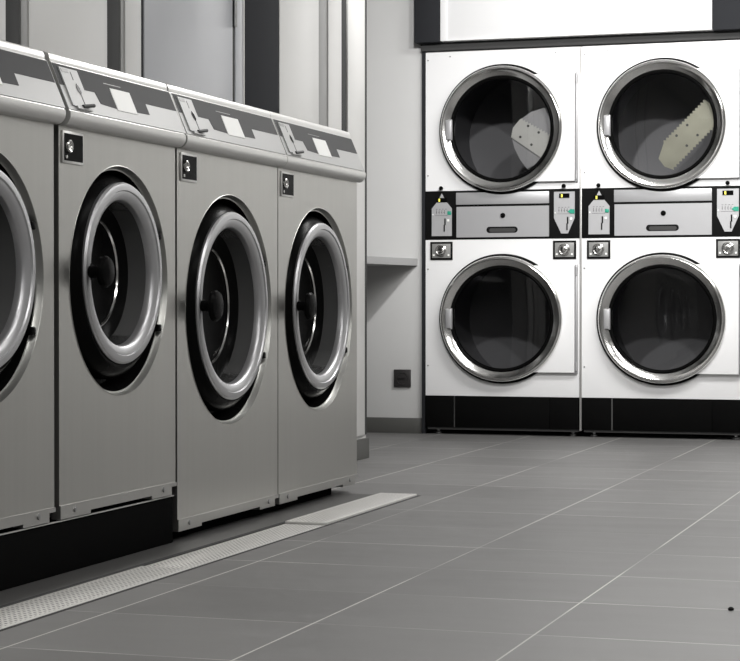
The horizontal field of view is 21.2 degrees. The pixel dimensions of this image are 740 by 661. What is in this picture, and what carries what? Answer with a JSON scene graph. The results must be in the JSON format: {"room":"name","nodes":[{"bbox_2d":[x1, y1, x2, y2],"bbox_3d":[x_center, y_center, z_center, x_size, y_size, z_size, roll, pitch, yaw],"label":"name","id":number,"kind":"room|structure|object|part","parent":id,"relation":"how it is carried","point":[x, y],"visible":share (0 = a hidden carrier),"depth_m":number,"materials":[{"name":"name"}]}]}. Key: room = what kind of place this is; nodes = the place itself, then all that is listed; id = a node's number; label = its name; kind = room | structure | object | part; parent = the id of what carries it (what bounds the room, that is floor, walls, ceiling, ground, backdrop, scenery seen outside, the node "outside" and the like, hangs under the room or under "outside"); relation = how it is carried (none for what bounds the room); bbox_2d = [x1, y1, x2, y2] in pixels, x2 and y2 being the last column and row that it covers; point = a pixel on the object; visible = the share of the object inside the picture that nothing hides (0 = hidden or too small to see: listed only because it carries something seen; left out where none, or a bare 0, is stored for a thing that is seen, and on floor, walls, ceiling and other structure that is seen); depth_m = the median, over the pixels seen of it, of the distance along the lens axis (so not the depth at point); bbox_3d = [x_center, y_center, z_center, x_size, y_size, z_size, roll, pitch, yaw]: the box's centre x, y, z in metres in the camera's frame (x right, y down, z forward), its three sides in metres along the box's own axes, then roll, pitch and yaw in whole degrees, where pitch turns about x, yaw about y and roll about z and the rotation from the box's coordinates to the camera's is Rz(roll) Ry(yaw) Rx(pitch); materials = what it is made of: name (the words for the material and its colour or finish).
{"room":"laundry","nodes":[
{"label":"laundry","id":0,"kind":"room"},
{"bbox_2d":[0,429,739,660],"bbox_3d":[0.650,0.641,4.148,6.700,0.100,13.080,0,1,18],"label":"floor","id":1,"kind":"structure","parent":0,"point":[514,545],"depth_m":4.76,"materials":[{"name":"grey tile"}]},
{"bbox_2d":[0,40,65,529],"bbox_3d":[-1.007,-0.104,4.399,0.452,1.119,0.699,0,1,18],"label":"washing machine","id":2,"kind":"object","parent":1,"relation":"on","point":[31,102],"visible":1,"depth_m":4.54,"materials":[{"name":"metal"}]},
{"bbox_3d":[-0.892,-0.128,4.362,0.085,0.523,0.523,0,1,18],"label":"door","id":3,"kind":"part","parent":2,"relation":"part of","materials":[{"name":"plastic"}]},
{"bbox_2d":[0,204,15,333],"bbox_3d":[-0.892,-0.138,4.362,0.050,0.367,0.367,0,1,18],"label":"bowl","id":4,"kind":"object","parent":2,"relation":"on","point":[7,213],"depth_m":4.52,"materials":[{"name":"grey glass"}]},
{"bbox_3d":[-0.871,-0.030,4.357,0.033,0.916,0.692,0,1,18],"label":"panel","id":5,"kind":"part","parent":2,"relation":"part of","materials":[{"name":"metal"}]},
{"bbox_3d":[-0.864,0.440,4.360,0.026,0.032,0.692,0,1,18],"label":"rail","id":6,"kind":"part","parent":2,"relation":"part of","materials":[{"name":"metal"}]},
{"bbox_3d":[-0.852,-0.579,4.344,0.051,0.114,0.699,0,1,18],"label":"control panel","id":7,"kind":"part","parent":2,"relation":"part of","materials":[{"name":"grey metal"}]},
{"bbox_2d":[0,495,173,590],"bbox_3d":[-1.148,0.527,4.071,0.383,0.130,2.834,0,1,18],"label":"plinth","id":8,"kind":"object","parent":1,"relation":"on","point":[55,547],"visible":0.86,"depth_m":4.84,"materials":[{"name":"metal"}]},
{"bbox_2d":[43,51,185,519],"bbox_3d":[-0.787,-0.112,5.083,0.452,1.119,0.699,0,1,18],"label":"washing machine","id":9,"kind":"object","parent":1,"relation":"on","point":[115,143],"visible":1,"depth_m":5.01,"materials":[{"name":"metal"}]},
{"bbox_3d":[-0.718,-0.441,4.767,0.004,0.078,0.112,0,1,18],"label":"lock frame","id":10,"kind":"part","parent":9,"relation":"part of","materials":[{"name":"metal"}]},
{"bbox_3d":[-0.716,-0.441,4.766,0.002,0.065,0.099,0,1,18],"label":"lock plate","id":11,"kind":"part","parent":9,"relation":"part of","materials":[{"name":"black plastic"}]},
{"bbox_3d":[-0.713,-0.585,4.763,0.044,0.095,0.098,0,1,18],"label":"coin plate","id":12,"kind":"part","parent":9,"relation":"part of","materials":[{"name":"silver metal"}]},
{"bbox_3d":[-0.680,-0.543,4.775,0.009,0.015,0.045,0,1,29],"label":"reject lever","id":13,"kind":"part","parent":9,"relation":"part of","materials":[{"name":"grey metal"}]},
{"bbox_3d":[-0.663,-0.144,4.830,0.061,0.078,0.078,0,1,18],"label":"handle","id":14,"kind":"part","parent":9,"relation":"part of","materials":[{"name":"black plastic"}]},
{"bbox_3d":[-0.672,-0.137,5.046,0.085,0.523,0.523,0,1,18],"label":"door","id":15,"kind":"part","parent":9,"relation":"part of","materials":[{"name":"black plastic"}]},
{"bbox_3d":[-0.644,0.432,5.044,0.026,0.032,0.692,0,1,18],"label":"rail","id":16,"kind":"part","parent":9,"relation":"part of","materials":[{"name":"metal"}]},
{"bbox_3d":[-0.651,-0.038,5.040,0.033,0.916,0.692,0,1,18],"label":"panel","id":17,"kind":"part","parent":9,"relation":"part of","materials":[{"name":"metal"}]},
{"bbox_3d":[-0.632,-0.587,5.027,0.051,0.114,0.699,0,1,18],"label":"control panel","id":18,"kind":"part","parent":9,"relation":"part of","materials":[{"name":"grey metal"}]},
{"bbox_2d":[107,201,145,344],"bbox_3d":[-0.672,-0.146,5.046,0.050,0.367,0.367,0,1,18],"label":"bowl","id":19,"kind":"object","parent":9,"relation":"on","point":[126,223],"depth_m":5.18,"materials":[{"name":"grey glass"}]},
{"bbox_2d":[0,495,420,631],"bbox_3d":[-1.254,0.625,2.523,0.160,0.030,8.820,0,1,18],"label":"frame","id":20,"kind":"object","parent":1,"relation":"in","point":[281,523],"visible":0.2,"depth_m":4.90,"materials":[{"name":"grey metal"}]},
{"bbox_2d":[0,566,189,629],"bbox_3d":[-0.656,0.593,4.371,0.131,0.012,1.005,0,1,18],"label":"drain cover","id":21,"kind":"object","parent":20,"relation":"in","point":[24,611],"visible":0.8,"depth_m":4.38,"materials":[{"name":"metal"}]},
{"bbox_2d":[147,524,324,568],"bbox_3d":[-0.346,0.584,5.335,0.131,0.012,1.010,0,1,18],"label":"drain cover","id":22,"kind":"object","parent":20,"relation":"in","point":[196,558],"visible":0.62,"depth_m":5.28,"materials":[{"name":"metal"}]},
{"bbox_2d":[285,493,416,524],"bbox_3d":[-0.046,0.565,6.265,0.131,0.012,0.935,0,1,18],"label":"drain cover","id":23,"kind":"object","parent":20,"relation":"in","point":[327,516],"visible":1,"depth_m":6.17,"materials":[{"name":"metal"}]},
{"bbox_2d":[164,83,286,531],"bbox_3d":[-0.557,-0.068,5.796,0.452,1.224,0.783,0,1,18],"label":"washing machine","id":24,"kind":"object","parent":1,"relation":"on","point":[226,321],"visible":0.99,"depth_m":5.77,"materials":[{"name":"metal"}]},
{"bbox_3d":[-0.500,-0.449,5.444,0.004,0.078,0.112,0,1,18],"label":"lock frame","id":25,"kind":"part","parent":24,"relation":"part of","materials":[{"name":"metal"}]},
{"bbox_3d":[-0.498,-0.449,5.444,0.002,0.065,0.099,0,1,18],"label":"lock plate","id":26,"kind":"part","parent":24,"relation":"part of","materials":[{"name":"black plastic"}]},
{"bbox_3d":[-0.495,-0.593,5.441,0.044,0.095,0.098,0,1,18],"label":"coin plate","id":27,"kind":"part","parent":24,"relation":"part of","materials":[{"name":"silver metal"}]},
{"bbox_3d":[-0.462,-0.551,5.452,0.009,0.015,0.045,0,1,29],"label":"reject lever","id":28,"kind":"part","parent":24,"relation":"part of","materials":[{"name":"grey metal"}]},
{"bbox_3d":[-0.446,-0.069,5.503,0.061,0.087,0.087,0,1,18],"label":"handle","id":29,"kind":"part","parent":24,"relation":"part of","materials":[{"name":"black plastic"}]},
{"bbox_3d":[-0.442,-0.066,5.759,0.085,0.605,0.605,0,1,18],"label":"door","id":30,"kind":"part","parent":24,"relation":"part of","materials":[{"name":"black plastic"}]},
{"bbox_3d":[-0.415,0.528,5.758,0.026,0.033,0.779,0,1,18],"label":"rail","id":31,"kind":"part","parent":24,"relation":"part of","materials":[{"name":"metal"}]},
{"bbox_3d":[-0.403,-0.596,5.740,0.051,0.114,0.772,0,1,18],"label":"control panel","id":32,"kind":"part","parent":24,"relation":"part of","materials":[{"name":"grey metal"}]},
{"bbox_2d":[219,229,253,382],"bbox_3d":[-0.443,-0.072,5.759,0.050,0.451,0.451,0,1,18],"label":"bowl","id":33,"kind":"object","parent":24,"relation":"on","point":[236,247],"depth_m":5.92,"materials":[{"name":"grey glass"}]},
{"bbox_2d":[173,488,330,537],"bbox_3d":[-0.503,0.554,6.120,0.335,0.026,1.390,0,1,18],"label":"plinth","id":34,"kind":"object","parent":1,"relation":"on","point":[300,499],"visible":0.14,"depth_m":5.97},
{"bbox_2d":[269,111,365,503],"bbox_3d":[-0.317,-0.077,6.544,0.452,1.224,0.783,0,1,18],"label":"washing machine","id":35,"kind":"object","parent":1,"relation":"on","point":[317,183],"visible":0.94,"depth_m":6.53,"materials":[{"name":"metal"}]},
{"bbox_3d":[-0.259,-0.458,6.192,0.004,0.078,0.112,0,1,18],"label":"lock frame","id":36,"kind":"part","parent":35,"relation":"part of","materials":[{"name":"metal"}]},
{"bbox_3d":[-0.255,-0.602,6.188,0.044,0.095,0.098,0,1,18],"label":"coin plate","id":37,"kind":"part","parent":35,"relation":"part of","materials":[{"name":"silver metal"}]},
{"bbox_3d":[-0.257,-0.458,6.191,0.002,0.065,0.099,0,1,18],"label":"lock plate","id":38,"kind":"part","parent":35,"relation":"part of","materials":[{"name":"black plastic"}]},
{"bbox_3d":[-0.206,-0.078,6.251,0.061,0.087,0.087,0,1,18],"label":"handle","id":39,"kind":"part","parent":35,"relation":"part of","materials":[{"name":"black plastic"}]},
{"bbox_3d":[-0.202,-0.075,6.507,0.085,0.605,0.605,0,1,18],"label":"door","id":40,"kind":"part","parent":35,"relation":"part of","materials":[{"name":"black plastic"}]},
{"bbox_3d":[-0.174,0.519,6.505,0.026,0.033,0.779,0,1,18],"label":"rail","id":41,"kind":"part","parent":35,"relation":"part of","materials":[{"name":"metal"}]},
{"bbox_3d":[-0.181,-0.003,6.501,0.033,1.021,0.779,0,1,18],"label":"panel","id":42,"kind":"part","parent":35,"relation":"part of","materials":[{"name":"metal"}]},
{"bbox_3d":[-0.162,-0.605,6.488,0.051,0.114,0.772,0,1,18],"label":"control panel","id":43,"kind":"part","parent":35,"relation":"part of","materials":[{"name":"grey metal"}]},
{"bbox_2d":[310,238,337,373],"bbox_3d":[-0.202,-0.081,6.507,0.050,0.451,0.451,0,1,18],"label":"bowl","id":44,"kind":"object","parent":35,"relation":"on","point":[323,251],"depth_m":6.67,"materials":[{"name":"grey glass"}]},
{"bbox_2d":[426,47,582,435],"bbox_3d":[0.789,-0.442,10.224,0.799,1.920,0.942,0,1,18],"label":"dryer","id":45,"kind":"object","parent":1,"relation":"on","point":[504,127],"visible":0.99,"depth_m":9.86,"materials":[{"name":"white metal"}]},
{"bbox_3d":[0.361,-0.581,9.916,0.104,0.214,0.004,0,1,18],"label":"control plate","id":46,"kind":"part","parent":45,"relation":"part of","materials":[{"name":"silver metal"}]},
{"bbox_3d":[0.397,-0.059,9.879,0.030,0.104,0.037,0,1,18],"label":"handle","id":47,"kind":"part","parent":45,"relation":"part of","materials":[{"name":"silver metal"}]},
{"bbox_3d":[0.397,-1.002,9.868,0.030,0.104,0.037,0,1,18],"label":"handle","id":48,"kind":"part","parent":45,"relation":"part of","materials":[{"name":"silver metal"}]},
{"bbox_3d":[0.659,-0.542,9.820,0.473,0.153,0.005,0,1,18],"label":"lint drawer","id":49,"kind":"part","parent":45,"relation":"part of","materials":[{"name":"silver metal"}]},
{"bbox_3d":[0.658,0.408,9.851,0.783,0.156,0.031,0,1,18],"label":"kick plate","id":50,"kind":"part","parent":45,"relation":"part of","materials":[{"name":"black metal"}]},
{"bbox_3d":[0.663,0.492,9.853,0.773,0.012,0.026,0,1,18],"label":"rail","id":51,"kind":"part","parent":45,"relation":"part of","materials":[{"name":"metal"}]},
{"bbox_3d":[0.889,-1.000,9.727,0.246,0.528,0.014,0,1,18],"label":"door","id":52,"kind":"part","parent":45,"relation":"part of","materials":[{"name":"white metal"}]},
{"bbox_3d":[0.889,-0.057,9.738,0.246,0.528,0.014,0,1,18],"label":"door","id":53,"kind":"part","parent":45,"relation":"part of","materials":[{"name":"white metal"}]},
{"bbox_3d":[0.958,-0.581,9.723,0.104,0.206,0.004,0,1,18],"label":"control plate","id":54,"kind":"part","parent":45,"relation":"part of","materials":[{"name":"silver metal"}]},
{"bbox_3d":[1.039,-0.449,9.711,0.010,1.885,0.024,0,1,18],"label":"trim","id":55,"kind":"part","parent":45,"relation":"part of","materials":[{"name":"metal"}]},
{"bbox_2d":[582,40,739,438],"bbox_3d":[1.551,-0.439,9.979,0.799,1.920,0.942,0,1,18],"label":"dryer","id":56,"kind":"object","parent":1,"relation":"on","point":[661,121],"visible":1,"depth_m":9.62,"materials":[{"name":"white metal"}]},
{"bbox_3d":[1.122,-0.579,9.671,0.104,0.214,0.004,0,1,18],"label":"control plate","id":57,"kind":"part","parent":56,"relation":"part of","materials":[{"name":"silver metal"}]},
{"bbox_3d":[1.158,-0.999,9.623,0.030,0.104,0.037,0,1,18],"label":"handle","id":58,"kind":"part","parent":56,"relation":"part of","materials":[{"name":"silver metal"}]},
{"bbox_3d":[1.158,-0.056,9.634,0.030,0.104,0.037,0,1,18],"label":"handle","id":59,"kind":"part","parent":56,"relation":"part of","materials":[{"name":"silver metal"}]},
{"bbox_3d":[1.419,0.411,9.606,0.783,0.156,0.031,0,1,18],"label":"kick plate","id":60,"kind":"part","parent":56,"relation":"part of","materials":[{"name":"black metal"}]},
{"bbox_3d":[1.425,0.495,9.608,0.773,0.012,0.026,0,1,18],"label":"rail","id":61,"kind":"part","parent":56,"relation":"part of","materials":[{"name":"black metal"}]},
{"bbox_3d":[1.421,-0.539,9.574,0.473,0.153,0.005,0,1,18],"label":"lint drawer","id":62,"kind":"part","parent":56,"relation":"part of","materials":[{"name":"silver metal"}]},
{"bbox_3d":[1.651,-0.054,9.493,0.246,0.528,0.014,0,1,18],"label":"door","id":63,"kind":"part","parent":56,"relation":"part of","materials":[{"name":"white metal"}]},
{"bbox_3d":[1.651,-0.997,9.482,0.246,0.528,0.014,0,1,18],"label":"door","id":64,"kind":"part","parent":56,"relation":"part of","materials":[{"name":"white metal"}]},
{"bbox_3d":[1.719,-0.578,9.478,0.104,0.206,0.004,0,1,18],"label":"control plate","id":65,"kind":"part","parent":56,"relation":"part of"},
{"bbox_2d":[367,0,739,417],"bbox_3d":[2.285,-0.847,9.372,6.600,2.750,0.100,0,1,18],"label":"wall","id":66,"kind":"structure","parent":0,"point":[394,61],"depth_m":10.02,"materials":[{"name":"white paint"}]},
{"bbox_2d":[367,256,416,265],"bbox_3d":[-0.283,-0.339,9.427,0.880,0.035,1.379,0,1,18],"label":"corner shelf","id":67,"kind":"object","parent":66,"relation":"attached to","point":[371,260],"visible":0.3,"depth_m":9.74,"materials":[{"name":"grey laminate"}]},
{"bbox_2d":[367,417,421,433],"bbox_3d":[-0.305,0.480,10.163,1.194,0.078,0.012,0,1,18],"label":"baseboard","id":68,"kind":"structure","parent":66,"relation":"attached to","point":[374,424],"depth_m":10.02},
{"bbox_2d":[394,369,410,386],"bbox_3d":[0.163,0.243,10.005,0.090,0.090,0.017,0,1,18],"label":"wall socket","id":69,"kind":"object","parent":66,"relation":"attached to","point":[402,377],"visible":1,"depth_m":10.00,"materials":[{"name":"black plastic"}]},
{"bbox_2d":[414,0,443,44],"bbox_3d":[0.298,-1.834,9.900,0.133,0.785,0.090,0,1,18],"label":"trim","id":70,"kind":"structure","parent":66,"relation":"attached to","point":[426,12],"depth_m":9.86,"materials":[{"name":"black metal"}]},
{"bbox_2d":[422,52,443,433],"bbox_3d":[0.426,-0.447,10.437,0.017,1.925,1.020,0,1,18],"label":"trim","id":71,"kind":"structure","parent":66,"relation":"attached to","point":[425,429],"depth_m":9.95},
{"bbox_2d":[440,0,713,42],"bbox_3d":[1.005,-1.832,9.672,1.348,0.780,0.086,0,1,18],"label":"header panel","id":72,"kind":"object","parent":66,"relation":"attached to","point":[460,20],"visible":1,"depth_m":9.66,"materials":[{"name":"white ceramic"}]},
{"bbox_2d":[421,31,739,51],"bbox_3d":[1.082,-1.420,9.681,1.725,0.036,0.035,0,1,18],"label":"trim","id":73,"kind":"structure","parent":66,"relation":"attached to","point":[720,35],"depth_m":9.68,"materials":[{"name":"metal"}]},
{"bbox_2d":[712,0,739,31],"bbox_3d":[1.781,-1.828,9.422,0.278,0.785,0.090,0,1,18],"label":"trim","id":74,"kind":"structure","parent":66,"relation":"attached to","point":[725,13],"depth_m":9.41,"materials":[{"name":"grey metal"}]},
{"bbox_3d":[-1.662,-0.776,3.444,0.120,2.750,10.355,0,1,18],"label":"wall","id":75,"kind":"structure","parent":0,"visible":0},
{"bbox_2d":[0,0,5,40],"bbox_3d":[-1.014,-0.747,5.242,0.010,2.450,0.175,0,1,18],"label":"trim","id":76,"kind":"structure","parent":75,"relation":"attached to","point":[2,2],"depth_m":5.31,"materials":[{"name":"white paint"}]},
{"bbox_2d":[6,0,19,44],"bbox_3d":[-0.975,-0.749,5.375,0.004,2.450,0.084,0,1,18],"label":"trim","id":77,"kind":"structure","parent":75,"relation":"attached to","point":[12,6],"depth_m":5.38,"materials":[{"name":"black metal"}]},
{"bbox_2d":[20,0,27,46],"bbox_3d":[-0.954,-0.750,5.437,0.006,2.450,0.038,0,1,18],"label":"trim","id":78,"kind":"structure","parent":75,"relation":"attached to","point":[23,3],"depth_m":5.43,"materials":[{"name":"grey metal"}]},
{"bbox_2d":[27,0,106,67],"bbox_3d":[-0.870,-0.753,5.696,0.008,2.450,0.499,0,1,18],"label":"window","id":79,"kind":"structure","parent":75,"relation":"in","point":[73,29],"depth_m":5.70,"materials":[{"name":"white glass"}]},
{"bbox_2d":[107,0,119,70],"bbox_3d":[-0.779,-0.756,5.983,0.004,2.450,0.093,0,1,18],"label":"trim","id":80,"kind":"structure","parent":75,"relation":"attached to","point":[113,6],"depth_m":5.98,"materials":[{"name":"black metal"}]},
{"bbox_2d":[120,0,123,71],"bbox_3d":[-0.760,-0.757,6.039,0.006,2.450,0.022,0,1,18],"label":"trim","id":81,"kind":"structure","parent":75,"relation":"attached to","point":[121,1],"depth_m":6.03,"materials":[{"name":"grey metal"}]},
{"bbox_2d":[124,0,140,76],"bbox_3d":[-0.736,-0.758,6.108,0.009,2.450,0.117,0,1,18],"label":"trim","id":82,"kind":"structure","parent":75,"relation":"attached to","point":[132,8],"depth_m":6.10,"materials":[{"name":"white paint"}]},
{"bbox_2d":[141,0,142,76],"bbox_3d":[-0.717,-0.759,6.177,0.004,2.450,0.023,0,1,18],"label":"trim","id":83,"kind":"structure","parent":75,"relation":"attached to","point":[141,0],"depth_m":6.18,"materials":[{"name":"grey metal"}]},
{"bbox_2d":[143,0,237,100],"bbox_3d":[-0.588,-0.763,6.551,0.020,2.450,0.764,0,1,18],"label":"door","id":84,"kind":"structure","parent":75,"relation":"in","point":[188,44],"depth_m":6.54,"materials":[{"name":"metal"}]},
{"bbox_2d":[233,27,233,101],"bbox_3d":[-0.481,-0.767,6.909,0.004,2.450,0.020,0,1,18],"label":"trim","id":85,"kind":"structure","parent":75,"relation":"attached to","point":[233,27],"depth_m":6.91,"materials":[{"name":"grey metal"}]},
{"bbox_2d":[234,0,242,103],"bbox_3d":[-0.464,-0.768,6.953,0.008,2.450,0.071,0,1,18],"label":"trim","id":86,"kind":"structure","parent":75,"relation":"attached to","point":[238,31],"depth_m":6.95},
{"bbox_2d":[243,0,244,104],"bbox_3d":[-0.450,-0.768,6.994,0.010,2.450,0.012,0,1,18],"label":"trim","id":87,"kind":"structure","parent":75,"relation":"attached to","point":[243,0],"depth_m":6.99,"materials":[{"name":"white metal"}]},
{"bbox_2d":[245,0,278,113],"bbox_3d":[-0.395,-0.770,7.170,0.007,2.450,0.353,0,1,18],"label":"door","id":88,"kind":"structure","parent":75,"relation":"in","point":[261,16],"depth_m":7.17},
{"bbox_2d":[279,0,318,123],"bbox_3d":[-0.272,-0.775,7.551,0.008,2.450,0.440,0,1,18],"label":"window","id":89,"kind":"structure","parent":75,"relation":"in","point":[298,19],"depth_m":7.54,"materials":[{"name":"white glass"}]},
{"bbox_2d":[319,0,326,125],"bbox_3d":[-0.189,-0.778,7.814,0.006,2.450,0.104,0,1,18],"label":"trim","id":90,"kind":"structure","parent":75,"relation":"attached to","point":[322,3],"depth_m":7.81,"materials":[{"name":"white metal"}]},
{"bbox_2d":[327,0,340,129],"bbox_3d":[-0.145,-0.780,7.943,0.010,2.450,0.163,0,1,18],"label":"trim","id":91,"kind":"structure","parent":75,"relation":"attached to","point":[333,6],"depth_m":7.93,"materials":[{"name":"white paint"}]},
{"bbox_2d":[341,0,345,130],"bbox_3d":[-0.111,-0.781,8.060,0.004,2.450,0.077,0,1,18],"label":"trim","id":92,"kind":"structure","parent":75,"relation":"attached to","point":[343,2],"depth_m":8.06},
{"bbox_2d":[346,0,364,435],"bbox_3d":[-0.061,-0.783,8.205,0.010,2.450,0.226,0,1,18],"label":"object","id":93,"kind":"structure","parent":75,"relation":"attached to","point":[355,9],"depth_m":8.25,"materials":[{"name":"white paint"}]},
{"bbox_2d":[357,437,368,459],"bbox_3d":[-0.359,0.508,7.485,0.132,0.086,1.917,0,1,18],"label":"baseboard","id":94,"kind":"structure","parent":75,"relation":"attached to","point":[362,444],"depth_m":8.30,"materials":[{"name":"grey"}]},
{"bbox_2d":[365,0,366,434],"bbox_3d":[-0.021,-0.784,8.334,0.005,2.450,0.040,0,1,18],"label":"trim","id":95,"kind":"structure","parent":75,"relation":"attached to","point":[365,0],"depth_m":8.34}
]}

